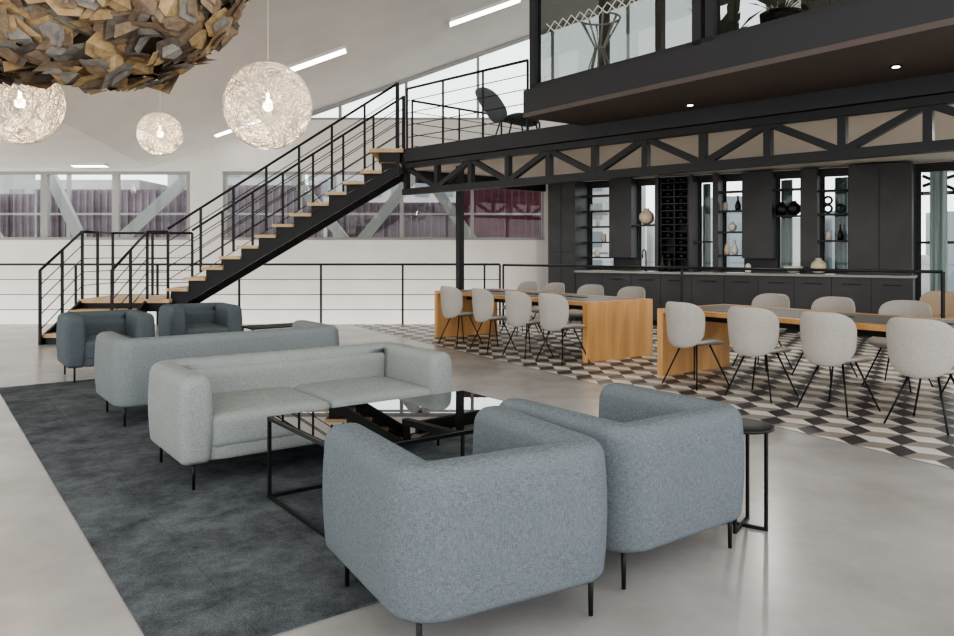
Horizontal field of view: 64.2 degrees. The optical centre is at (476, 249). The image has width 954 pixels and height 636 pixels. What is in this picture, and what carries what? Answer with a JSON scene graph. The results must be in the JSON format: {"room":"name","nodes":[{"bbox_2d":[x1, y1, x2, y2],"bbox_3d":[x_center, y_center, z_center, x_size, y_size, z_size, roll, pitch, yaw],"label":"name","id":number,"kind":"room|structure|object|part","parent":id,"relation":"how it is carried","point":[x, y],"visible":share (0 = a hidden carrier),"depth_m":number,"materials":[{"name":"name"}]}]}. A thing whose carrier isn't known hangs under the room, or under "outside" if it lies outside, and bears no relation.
{"room":"office lounge","nodes":[
{"label":"office lounge","id":0,"kind":"room"},
{"bbox_2d":[0,0,528,167],"bbox_3d":[-0.100,-6.557,6.150,26.200,9.731,20.300,0,0,0],"label":"ceiling","id":1,"kind":"structure","parent":0,"point":[386,42],"depth_m":13.71,"materials":[{"name":"paint"}]},
{"bbox_2d":[0,83,66,144],"bbox_3d":[-4.570,-2.309,7.599,0.826,2.503,0.824,0,0,-35],"label":"globe pendant lamp","id":2,"kind":"object","parent":1,"relation":"hanging from","point":[20,102],"visible":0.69,"depth_m":7.52,"materials":[{"name":"white fabric"}]},
{"bbox_2d":[71,163,108,166],"bbox_3d":[-7.950,-1.748,15.600,0.700,0.079,0.160,0,0,0],"label":"ceiling light","id":3,"kind":"object","parent":1,"relation":"attached to","point":[72,164],"depth_m":15.53,"materials":[{"name":"white plastic"}]},
{"bbox_2d":[0,0,249,94],"bbox_3d":[-3.323,-2.886,5.885,2.976,3.293,2.689,0,0,-37],"label":"sculpture","id":4,"kind":"object","parent":1,"relation":"hanging from","point":[92,46],"visible":1,"depth_m":5.70,"materials":[{"name":"brown wood"}]},
{"bbox_2d":[136,112,183,155],"bbox_3d":[-4.670,-2.240,11.200,0.645,1.705,0.644,0,0,-39],"label":"globe pendant lamp","id":5,"kind":"object","parent":1,"relation":"hanging from","point":[158,132],"visible":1,"depth_m":11.04,"materials":[{"name":"beige plastic"}]},
{"bbox_2d":[214,116,260,136],"bbox_3d":[-4.850,-2.495,15.400,0.900,0.398,0.160,0,0,0],"label":"ceiling light","id":6,"kind":"object","parent":1,"relation":"attached to","point":[224,131],"depth_m":15.32,"materials":[{"name":"white plastic"}]},
{"bbox_2d":[222,61,312,149],"bbox_3d":[-1.980,-2.739,7.199,0.825,3.573,0.824,0,0,-27],"label":"globe pendant lamp","id":7,"kind":"object","parent":1,"relation":"hanging from","point":[292,135],"visible":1,"depth_m":6.98,"materials":[{"name":"beige plastic"}]},
{"bbox_2d":[287,45,346,70],"bbox_3d":[-2.875,-3.410,13.600,1.050,0.456,0.200,0,0,0],"label":"ceiling light","id":8,"kind":"object","parent":1,"relation":"attached to","point":[341,50],"depth_m":13.53,"materials":[{"name":"white plastic"}]},
{"bbox_2d":[450,0,519,26],"bbox_3d":[0.150,-4.427,14.050,1.300,0.544,0.200,0,0,0],"label":"ceiling light","id":9,"kind":"object","parent":1,"relation":"attached to","point":[504,3],"depth_m":13.99,"materials":[{"name":"white plastic"}]},
{"bbox_2d":[0,317,953,635],"bbox_3d":[0.000,1.550,7.000,26.000,0.300,22.000,0,0,0],"label":"floor","id":10,"kind":"structure","parent":0,"point":[858,540],"depth_m":3.46,"materials":[{"name":"concrete"}]},
{"bbox_2d":[158,302,241,335],"bbox_3d":[-3.581,1.052,9.800,0.892,0.695,0.816,0,0,-34],"label":"armchair","id":11,"kind":"object","parent":10,"relation":"on","point":[213,317],"visible":0.58,"depth_m":9.66,"materials":[{"name":"fabric"}]},
{"bbox_2d":[38,83,405,344],"bbox_3d":[-3.841,-0.669,12.346,5.281,4.138,2.328,0,0,0],"label":"staircase","id":12,"kind":"structure","parent":10,"relation":"on","point":[232,269],"depth_m":12.47,"materials":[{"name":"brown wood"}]},
{"bbox_2d":[0,379,472,635],"bbox_3d":[-1.787,1.395,5.962,2.880,0.008,6.390,0,0,-37],"label":"area rug","id":13,"kind":"object","parent":10,"relation":"on","point":[219,557],"visible":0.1,"depth_m":3.92,"materials":[{"name":"carpet"}]},
{"bbox_2d":[56,309,154,382],"bbox_3d":[-4.140,1.044,8.453,0.892,0.695,0.816,0,0,-36],"label":"armchair","id":14,"kind":"object","parent":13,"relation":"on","point":[76,332],"visible":0.73,"depth_m":8.30,"materials":[{"name":"fabric"}]},
{"bbox_2d":[94,320,338,426],"bbox_3d":[-2.256,1.046,6.780,1.972,0.690,0.856,0,0,-36],"label":"sofa","id":15,"kind":"object","parent":13,"relation":"on","point":[122,364],"visible":0.49,"depth_m":6.20,"materials":[{"name":"grey fabric"}]},
{"bbox_2d":[148,342,451,489],"bbox_3d":[-1.179,1.058,5.208,1.892,0.665,0.896,0,0,-37],"label":"sofa","id":16,"kind":"object","parent":13,"relation":"on","point":[201,409],"visible":0.8,"depth_m":5.02,"materials":[{"name":"grey fabric"}]},
{"bbox_2d":[267,390,502,537],"bbox_3d":[-0.356,1.161,4.289,1.348,0.459,0.938,0,0,-37],"label":"coffee table","id":17,"kind":"object","parent":13,"relation":"on","point":[412,420],"visible":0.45,"depth_m":4.25,"materials":[{"name":"black metal"}]},
{"bbox_2d":[322,406,606,635],"bbox_3d":[-0.049,1.057,3.014,0.912,0.668,0.876,0,0,-30],"label":"armchair","id":18,"kind":"object","parent":13,"relation":"on","point":[521,517],"visible":1,"depth_m":2.64,"materials":[{"name":"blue fabric"}]},
{"bbox_2d":[0,263,500,324],"bbox_3d":[-5.845,0.825,14.250,12.585,1.151,0.042,0,0,0],"label":"railing","id":19,"kind":"object","parent":10,"relation":"on","point":[157,265],"visible":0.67,"depth_m":14.24,"materials":[{"name":"black metal"}]},
{"bbox_2d":[242,323,292,330],"bbox_3d":[-2.689,1.210,10.326,0.900,0.380,0.440,0,0,-36],"label":"side table","id":20,"kind":"object","parent":10,"relation":"on","point":[279,325],"visible":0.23,"depth_m":10.13,"materials":[{"name":"grey metal"}]},
{"bbox_2d":[548,181,587,320],"bbox_3d":[1.848,0.010,15.418,0.600,2.780,0.602,0,0,34],"label":"tall cabinet","id":21,"kind":"object","parent":10,"relation":"on","point":[566,203],"visible":0.74,"depth_m":15.18,"materials":[{"name":"black wood"}]},
{"bbox_2d":[499,383,744,589],"bbox_3d":[0.688,1.057,3.609,0.912,0.668,0.876,0,0,-36],"label":"armchair","id":22,"kind":"object","parent":10,"relation":"on","point":[675,463],"visible":0.72,"depth_m":3.23,"materials":[{"name":"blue fabric"}]},
{"bbox_2d":[355,325,953,468],"bbox_3d":[5.269,1.397,7.095,15.263,0.001,14.309,0,0,0],"label":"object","id":23,"kind":"structure","parent":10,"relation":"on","point":[923,437],"depth_m":7.84,"materials":[{"name":"tile"}]},
{"bbox_2d":[456,166,463,289],"bbox_3d":[-0.287,-0.008,12.800,0.200,2.810,0.200,0,0,-37],"label":"steel column","id":24,"kind":"structure","parent":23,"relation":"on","point":[459,178],"depth_m":12.77,"materials":[{"name":"black metal"}]},
{"bbox_2d":[438,286,482,346],"bbox_3d":[-0.258,0.964,11.254,0.556,0.873,0.537,0,0,-37],"label":"dining chair","id":25,"kind":"object","parent":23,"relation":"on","point":[451,297],"visible":0.93,"depth_m":11.03,"materials":[{"name":"fabric"}]},
{"bbox_2d":[469,288,516,352],"bbox_3d":[0.211,0.964,10.620,0.556,0.873,0.537,0,0,-30],"label":"dining chair","id":26,"kind":"object","parent":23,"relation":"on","point":[482,299],"visible":0.95,"depth_m":10.41,"materials":[{"name":"plastic"}]},
{"bbox_2d":[500,281,539,335],"bbox_3d":[0.723,0.964,12.663,0.556,0.873,0.537,0,0,-33],"label":"dining chair","id":27,"kind":"object","parent":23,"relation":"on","point":[527,285],"visible":0.21,"depth_m":12.80,"materials":[{"name":"fabric"}]},
{"bbox_2d":[502,290,553,359],"bbox_3d":[0.658,0.964,10.016,0.556,0.873,0.537,0,0,-35],"label":"dining chair","id":28,"kind":"object","parent":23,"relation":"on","point":[518,304],"visible":0.94,"depth_m":9.80,"materials":[{"name":"fabric"}]},
{"bbox_2d":[435,288,652,362],"bbox_3d":[0.832,1.018,11.165,1.220,0.757,3.440,0,0,-37],"label":"dining table","id":29,"kind":"object","parent":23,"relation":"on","point":[615,327],"visible":0.89,"depth_m":9.92,"materials":[{"name":"brown wood"}]},
{"bbox_2d":[525,282,566,339],"bbox_3d":[1.110,0.964,12.140,0.556,0.873,0.537,0,0,-32],"label":"dining chair","id":30,"kind":"object","parent":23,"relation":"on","point":[551,287],"visible":0.27,"depth_m":12.24,"materials":[{"name":"fabric"}]},
{"bbox_2d":[535,293,589,365],"bbox_3d":[1.057,0.964,9.477,0.556,0.873,0.537,0,0,-37],"label":"dining chair","id":31,"kind":"object","parent":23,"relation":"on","point":[553,308],"visible":1,"depth_m":9.26,"materials":[{"name":"fabric"}]},
{"bbox_2d":[561,284,603,342],"bbox_3d":[1.614,0.964,11.459,0.556,0.873,0.537,0,0,-40],"label":"dining chair","id":32,"kind":"object","parent":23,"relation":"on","point":[589,289],"visible":0.29,"depth_m":11.58,"materials":[{"name":"fabric"}]},
{"bbox_2d":[617,286,644,297],"bbox_3d":[2.091,0.964,10.815,0.556,0.873,0.537,0,0,-36],"label":"dining chair","id":33,"kind":"object","parent":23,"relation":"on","point":[630,291],"visible":0.17,"depth_m":10.99,"materials":[{"name":"plastic"}]},
{"bbox_2d":[662,301,728,390],"bbox_3d":[2.251,0.964,7.863,0.556,0.873,0.537,0,0,-31],"label":"dining chair","id":34,"kind":"object","parent":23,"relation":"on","point":[685,322],"visible":0.98,"depth_m":7.66,"materials":[{"name":"fabric"}]},
{"bbox_2d":[502,264,944,324],"bbox_3d":[3.225,0.830,11.960,7.120,1.141,0.049,0,0,39],"label":"railing","id":35,"kind":"object","parent":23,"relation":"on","point":[503,265],"visible":0.71,"depth_m":11.29,"materials":[{"name":"black metal"}]},
{"bbox_2d":[725,306,798,402],"bbox_3d":[2.704,0.964,7.250,0.556,0.873,0.537,0,0,-39],"label":"dining chair","id":36,"kind":"object","parent":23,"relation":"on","point":[752,331],"visible":1,"depth_m":7.05,"materials":[{"name":"fabric"}]},
{"bbox_2d":[732,293,792,371],"bbox_3d":[3.400,0.964,9.045,0.556,0.873,0.537,0,0,-32],"label":"dining chair","id":37,"kind":"object","parent":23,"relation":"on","point":[768,299],"visible":0.2,"depth_m":9.17,"materials":[{"name":"fabric"}]},
{"bbox_2d":[657,304,953,375],"bbox_3d":[3.524,1.018,7.459,1.220,0.757,3.440,0,0,-37],"label":"dining table","id":38,"kind":"object","parent":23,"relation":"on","point":[716,325],"visible":0.33,"depth_m":8.46,"materials":[{"name":"brown wood"}]},
{"bbox_2d":[791,296,857,377],"bbox_3d":[3.858,0.964,8.426,0.556,0.873,0.537,0,0,-31],"label":"dining chair","id":39,"kind":"object","parent":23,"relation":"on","point":[831,303],"visible":0.16,"depth_m":8.55,"materials":[{"name":"fabric"}]},
{"bbox_2d":[796,311,880,417],"bbox_3d":[3.150,0.964,6.649,0.556,0.873,0.537,0,0,-32],"label":"dining chair","id":40,"kind":"object","parent":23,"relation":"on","point":[829,339],"visible":1,"depth_m":6.46,"materials":[{"name":"fabric"}]},
{"bbox_2d":[862,300,933,391],"bbox_3d":[4.321,0.964,7.800,0.556,0.873,0.537,0,0,-36],"label":"dining chair","id":41,"kind":"object","parent":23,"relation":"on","point":[895,307],"visible":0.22,"depth_m":7.90,"materials":[{"name":"fabric"}]},
{"bbox_2d":[883,317,953,435],"bbox_3d":[3.596,0.964,6.045,0.556,0.873,0.537,0,0,-34],"label":"dining chair","id":42,"kind":"object","parent":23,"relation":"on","point":[920,348],"visible":1,"depth_m":5.86,"materials":[{"name":"fabric"}]},
{"bbox_2d":[919,291,953,318],"bbox_3d":[6.456,0.988,10.561,0.540,0.823,0.525,0,0,30],"label":"chair","id":43,"kind":"object","parent":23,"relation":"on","point":[932,298],"visible":0.54,"depth_m":10.74,"materials":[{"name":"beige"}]},
{"bbox_2d":[939,376,949,395],"bbox_3d":[4.768,0.964,7.196,0.556,0.873,0.537,0,0,-31],"label":"dining chair","id":44,"kind":"object","parent":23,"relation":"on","point":[945,385],"visible":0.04,"depth_m":7.26,"materials":[{"name":"metal"}]},
{"bbox_2d":[582,168,847,272],"bbox_3d":[4.215,-0.491,14.021,4.870,1.777,0.315,0,0,34],"label":"kitchen shelving","id":45,"kind":"object","parent":10,"relation":"on","point":[759,190],"visible":0.92,"depth_m":13.48,"materials":[{"name":"black wood"}]},
{"bbox_2d":[595,250,599,256],"bbox_3d":[2.412,0.063,15.220,0.108,0.144,0.108,0,0,0],"label":"ceramic jar","id":46,"kind":"object","parent":45,"relation":"on","point":[597,252],"visible":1,"depth_m":15.17,"materials":[{"name":"white ceramic"}]},
{"bbox_2d":[601,234,605,241],"bbox_3d":[2.529,-0.246,15.142,0.096,0.160,0.096,0,0,0],"label":"ceramic jar","id":47,"kind":"object","parent":45,"relation":"on","point":[603,236],"visible":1,"depth_m":15.10,"materials":[{"name":"beige ceramic"}]},
{"bbox_2d":[639,208,653,223],"bbox_3d":[3.271,-0.647,14.650,0.290,0.310,0.290,0,0,0],"label":"round vase","id":48,"kind":"object","parent":45,"relation":"in","point":[646,216],"visible":0.97,"depth_m":14.55,"materials":[{"name":"beige ceramic"}]},
{"bbox_2d":[659,255,665,270],"bbox_3d":[3.460,0.245,14.177,0.120,0.304,0.120,0,0,0],"label":"glass bottle","id":49,"kind":"object","parent":45,"relation":"on","point":[662,263],"visible":0.83,"depth_m":14.14,"materials":[{"name":"black glass"}]},
{"bbox_2d":[667,258,671,270],"bbox_3d":[3.569,0.274,14.069,0.098,0.247,0.098,0,0,0],"label":"glass bottle","id":50,"kind":"object","parent":45,"relation":"on","point":[669,263],"visible":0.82,"depth_m":14.05,"materials":[{"name":"black glass"}]},
{"bbox_2d":[660,177,688,270],"bbox_3d":[3.762,-0.481,14.343,0.544,1.757,0.250,0,0,34],"label":"wine rack","id":51,"kind":"object","parent":45,"relation":"on","point":[664,193],"visible":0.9,"depth_m":14.31,"materials":[{"name":"black metal"}]},
{"bbox_2d":[722,202,727,209],"bbox_3d":[4.513,-0.796,13.828,0.096,0.160,0.096,0,0,0],"label":"ceramic jar","id":52,"kind":"object","parent":45,"relation":"on","point":[724,204],"visible":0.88,"depth_m":13.79,"materials":[{"name":"beige ceramic"}]},
{"bbox_2d":[724,238,730,254],"bbox_3d":[4.546,-0.070,13.805,0.120,0.304,0.120,0,0,0],"label":"ceramic vase","id":53,"kind":"object","parent":45,"relation":"on","point":[727,250],"visible":1,"depth_m":13.77,"materials":[{"name":"beige ceramic"}]},
{"bbox_2d":[728,222,736,230],"bbox_3d":[4.621,-0.423,13.756,0.160,0.170,0.160,0,0,0],"label":"round vase","id":54,"kind":"object","parent":45,"relation":"in","point":[732,226],"visible":0.95,"depth_m":13.70,"materials":[{"name":"white ceramic"}]},
{"bbox_2d":[732,240,737,254],"bbox_3d":[4.663,-0.051,13.728,0.105,0.266,0.105,0,0,0],"label":"ceramic vase","id":55,"kind":"object","parent":45,"relation":"on","point":[735,249],"visible":1,"depth_m":13.70,"materials":[{"name":"white ceramic"}]},
{"bbox_2d":[735,195,740,209],"bbox_3d":[4.704,-0.849,13.700,0.105,0.266,0.105,0,0,0],"label":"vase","id":56,"kind":"object","parent":45,"relation":"on","point":[737,205],"visible":0.98,"depth_m":13.67,"materials":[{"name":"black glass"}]},
{"bbox_2d":[745,263,750,272],"bbox_3d":[4.753,0.317,13.321,0.096,0.160,0.096,0,0,0],"label":"ceramic jar","id":57,"kind":"object","parent":45,"relation":"on","point":[747,264],"visible":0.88,"depth_m":13.28,"materials":[{"name":"white ceramic"}]},
{"bbox_2d":[775,202,787,214],"bbox_3d":[5.330,-0.719,13.286,0.218,0.232,0.218,0,0,0],"label":"round vase","id":58,"kind":"object","parent":45,"relation":"in","point":[781,209],"visible":0.94,"depth_m":13.22,"materials":[{"name":"black ceramic"}]},
{"bbox_2d":[787,201,799,214],"bbox_3d":[5.496,-0.727,13.176,0.232,0.248,0.232,0,0,0],"label":"round vase","id":59,"kind":"object","parent":45,"relation":"in","point":[793,208],"visible":0.9,"depth_m":13.10,"materials":[{"name":"black ceramic"}]},
{"bbox_2d":[783,266,803,273],"bbox_3d":[5.361,0.337,12.881,0.320,0.120,0.320,0,0,0],"label":"ceramic bowl","id":60,"kind":"object","parent":45,"relation":"on","point":[793,272],"visible":0.63,"depth_m":12.81,"materials":[{"name":"white ceramic"}]},
{"bbox_2d":[811,258,826,273],"bbox_3d":[5.684,0.265,12.644,0.246,0.264,0.246,0,0,0],"label":"round vase","id":61,"kind":"object","parent":45,"relation":"on","point":[818,263],"visible":0.9,"depth_m":12.57,"materials":[{"name":"beige ceramic"}]},
{"bbox_2d":[825,231,831,239],"bbox_3d":[5.955,-0.246,12.872,0.096,0.160,0.096,0,0,0],"label":"ceramic jar","id":62,"kind":"object","parent":45,"relation":"on","point":[828,235],"visible":0.94,"depth_m":12.84,"materials":[{"name":"white ceramic"}]},
{"bbox_2d":[823,196,845,212],"bbox_3d":[6.026,-0.770,12.825,0.354,0.304,0.040,0,0,34],"label":"ring sculpture","id":63,"kind":"object","parent":45,"relation":"on","point":[825,197],"visible":1,"depth_m":12.84,"materials":[{"name":"black ceramic"}]},
{"bbox_2d":[837,224,843,239],"bbox_3d":[6.105,-0.299,12.773,0.105,0.266,0.105,0,0,0],"label":"glass bottle","id":64,"kind":"object","parent":45,"relation":"on","point":[840,236],"visible":0.94,"depth_m":12.74,"materials":[{"name":"black glass"}]},
{"bbox_2d":[574,270,917,336],"bbox_3d":[4.516,0.900,13.615,5.820,1.000,0.650,0,0,34],"label":"base cabinet","id":65,"kind":"object","parent":10,"relation":"on","point":[868,293],"depth_m":13.14,"materials":[{"name":"black wood"}]},
{"bbox_2d":[642,249,646,270],"bbox_3d":[3.211,0.189,14.482,0.098,0.421,0.216,0,0,34],"label":"kitchen faucet","id":66,"kind":"object","parent":65,"relation":"on","point":[643,249],"depth_m":14.56,"materials":[{"name":"silver metal"}]},
{"bbox_2d":[726,418,774,533],"bbox_3d":[1.341,1.141,3.853,0.316,0.518,0.316,0,0,-37],"label":"side table","id":67,"kind":"object","parent":10,"relation":"on","point":[750,426],"visible":0.54,"depth_m":3.79,"materials":[{"name":"black metal"}]},
{"bbox_2d":[930,171,946,290],"bbox_3d":[7.322,0.065,12.059,0.239,2.630,0.057,0,0,36],"label":"curtain","id":68,"kind":"object","parent":10,"relation":"on","point":[938,179],"visible":0.66,"depth_m":12.07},
{"bbox_2d":[0,120,953,323],"bbox_3d":[-0.100,-2.050,16.150,26.200,13.300,0.300,0,0,0],"label":"wall","id":69,"kind":"structure","parent":0,"point":[206,166],"depth_m":16.00,"materials":[{"name":"white paint"}]},
{"bbox_2d":[0,171,189,239],"bbox_3d":[-9.320,-0.935,16.120,6.640,1.450,0.120,0,0,0],"label":"window","id":70,"kind":"structure","parent":69,"relation":"in","point":[44,175],"depth_m":16.07,"materials":[{"name":"grey"}]},
{"bbox_2d":[223,59,544,239],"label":"window","id":71,"kind":"structure","parent":69,"relation":"in","point":[225,173],"depth_m":16.06,"materials":[{"name":"grey"}]},
{"bbox_3d":[-0.076,-2.160,13.328,2.212,1.021,5.263,0,0,7],"label":"mezzanine railing","id":72,"kind":"part","parent":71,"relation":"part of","materials":[{"name":"black metal"}]},
{"bbox_2d":[295,35,528,119],"bbox_3d":[1.100,-4.510,16.120,10.220,3.669,0.120,0,0,0],"label":"window","id":73,"kind":"structure","parent":69,"relation":"in","point":[339,105],"depth_m":16.06,"materials":[{"name":"grey metal"}]},
{"bbox_2d":[546,0,638,33],"bbox_3d":[1.407,-2.620,8.219,1.174,0.127,1.584,0,0,0],"label":"band","id":74,"kind":"object","parent":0,"point":[615,0],"depth_m":8.42,"materials":[{"name":"white metal"}]},
{"bbox_2d":[401,72,953,181],"bbox_3d":[6.096,-1.532,8.995,17.338,0.235,7.632,0,0,33],"label":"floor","id":75,"kind":"structure","parent":0,"point":[910,131],"depth_m":9.64,"materials":[{"name":"grey metal"}]},
{"bbox_2d":[415,171,545,191],"bbox_3d":[0.152,-1.306,14.593,3.200,0.213,0.101,0,0,-40],"label":"beam","id":76,"kind":"structure","parent":75,"relation":"attached to","point":[541,188],"depth_m":14.49,"materials":[{"name":"black metal"}]},
{"bbox_2d":[475,87,538,134],"bbox_3d":[0.475,-2.085,12.064,1.031,0.879,0.680,0,0,-25],"label":"lounge chair","id":77,"kind":"object","parent":75,"relation":"on","point":[493,102],"visible":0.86,"depth_m":11.86,"materials":[{"name":"dark grey upholstery fabric"},{"name":"black steel"}]},
{"bbox_2d":[402,93,953,194],"bbox_3d":[3.108,-1.157,8.117,0.123,0.513,12.250,0,0,-45],"label":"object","id":78,"kind":"structure","parent":75,"relation":"attached to","point":[926,106],"depth_m":8.60,"materials":[{"name":"black metal"}]},
{"bbox_2d":[523,0,953,125],"bbox_3d":[4.375,-1.758,6.882,3.380,0.344,8.260,0,0,-37],"label":"floor","id":79,"kind":"structure","parent":0,"point":[869,41],"depth_m":6.88,"materials":[{"name":"grey metal"}]},
{"bbox_2d":[529,0,866,88],"bbox_3d":[3.097,-3.215,6.922,4.922,2.570,8.474,0,0,0],"label":"glass wall","id":80,"kind":"structure","parent":79,"relation":"on","point":[644,29],"depth_m":7.99,"materials":[{"name":"clear glass"}]},
{"bbox_2d":[586,164,915,274],"bbox_3d":[4.454,0.000,14.119,6.420,2.800,0.102,0,0,34],"label":"wall","id":81,"kind":"structure","parent":0,"point":[826,172],"depth_m":14.21,"materials":[{"name":"paint"}]},
{"bbox_2d":[703,184,710,266],"bbox_3d":[4.335,-0.425,14.338,0.140,1.650,0.046,0,0,34],"label":"curtain","id":82,"kind":"object","parent":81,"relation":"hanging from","point":[706,187],"visible":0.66,"depth_m":14.32,"materials":[{"name":"fabric"}]},
{"bbox_2d":[591,177,824,267],"bbox_3d":[4.327,-0.460,14.208,4.790,1.600,0.034,0,0,33],"label":"window","id":83,"kind":"structure","parent":81,"relation":"in","point":[779,180],"depth_m":14.02,"materials":[{"name":"clear glass"}]},
{"bbox_2d":[781,179,792,267],"bbox_3d":[5.527,-0.425,13.544,0.201,1.650,0.047,0,0,43],"label":"curtain","id":84,"kind":"object","parent":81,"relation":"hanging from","point":[786,196],"visible":0.66,"depth_m":13.54,"materials":[{"name":"fabric"}]},
{"bbox_2d":[835,177,847,268],"bbox_3d":[6.264,-0.425,13.050,0.217,1.650,0.051,0,0,40],"label":"curtain","id":85,"kind":"object","parent":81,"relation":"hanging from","point":[841,248],"visible":0.62,"depth_m":13.06,"materials":[{"name":"fabric"}]},
{"bbox_2d":[848,162,913,274],"bbox_3d":[6.569,-0.492,12.350,0.900,1.775,0.502,0,0,34],"label":"upper cabinet","id":86,"kind":"object","parent":81,"relation":"attached to","point":[880,196],"depth_m":12.14,"materials":[{"name":"black wood"}]},
{"bbox_2d":[916,161,953,300],"bbox_3d":[10.102,0.000,10.513,6.980,2.800,0.330,0,0,34],"label":"window","id":87,"kind":"structure","parent":81,"relation":"in","point":[936,166],"depth_m":12.28,"materials":[{"name":"grey"}]},
{"label":"outside","id":88,"kind":"structure","parent":0,"visible":0},
{"bbox_3d":[15.000,4.550,39.250,150.000,0.300,41.500,0,0,0],"label":"ground","id":89,"kind":"structure","parent":88,"visible":0},
{"bbox_2d":[0,175,645,265],"bbox_3d":[-9.000,0.450,28.985,30.000,7.900,4.030,0,0,0],"label":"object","id":90,"kind":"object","parent":89,"relation":"on","point":[9,184],"visible":0.03,"depth_m":27.00,"materials":[{"name":"grey"}]},
{"bbox_2d":[646,196,953,295],"bbox_3d":[42.286,0.608,41.279,69.394,7.584,2.513,0,0,10],"label":"city skyline","id":91,"kind":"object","parent":89,"relation":"on","point":[736,217],"visible":0.06,"depth_m":44.46,"materials":[{"name":"grey"}]},
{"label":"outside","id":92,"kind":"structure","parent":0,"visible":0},
{"bbox_2d":[0,175,607,253],"bbox_3d":[-5.520,1.209,17.238,17.040,6.381,0.825,0,0,0],"label":"window","id":93,"kind":"structure","parent":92,"point":[497,212],"depth_m":17.59,"materials":[{"name":"glass"}]}
]}

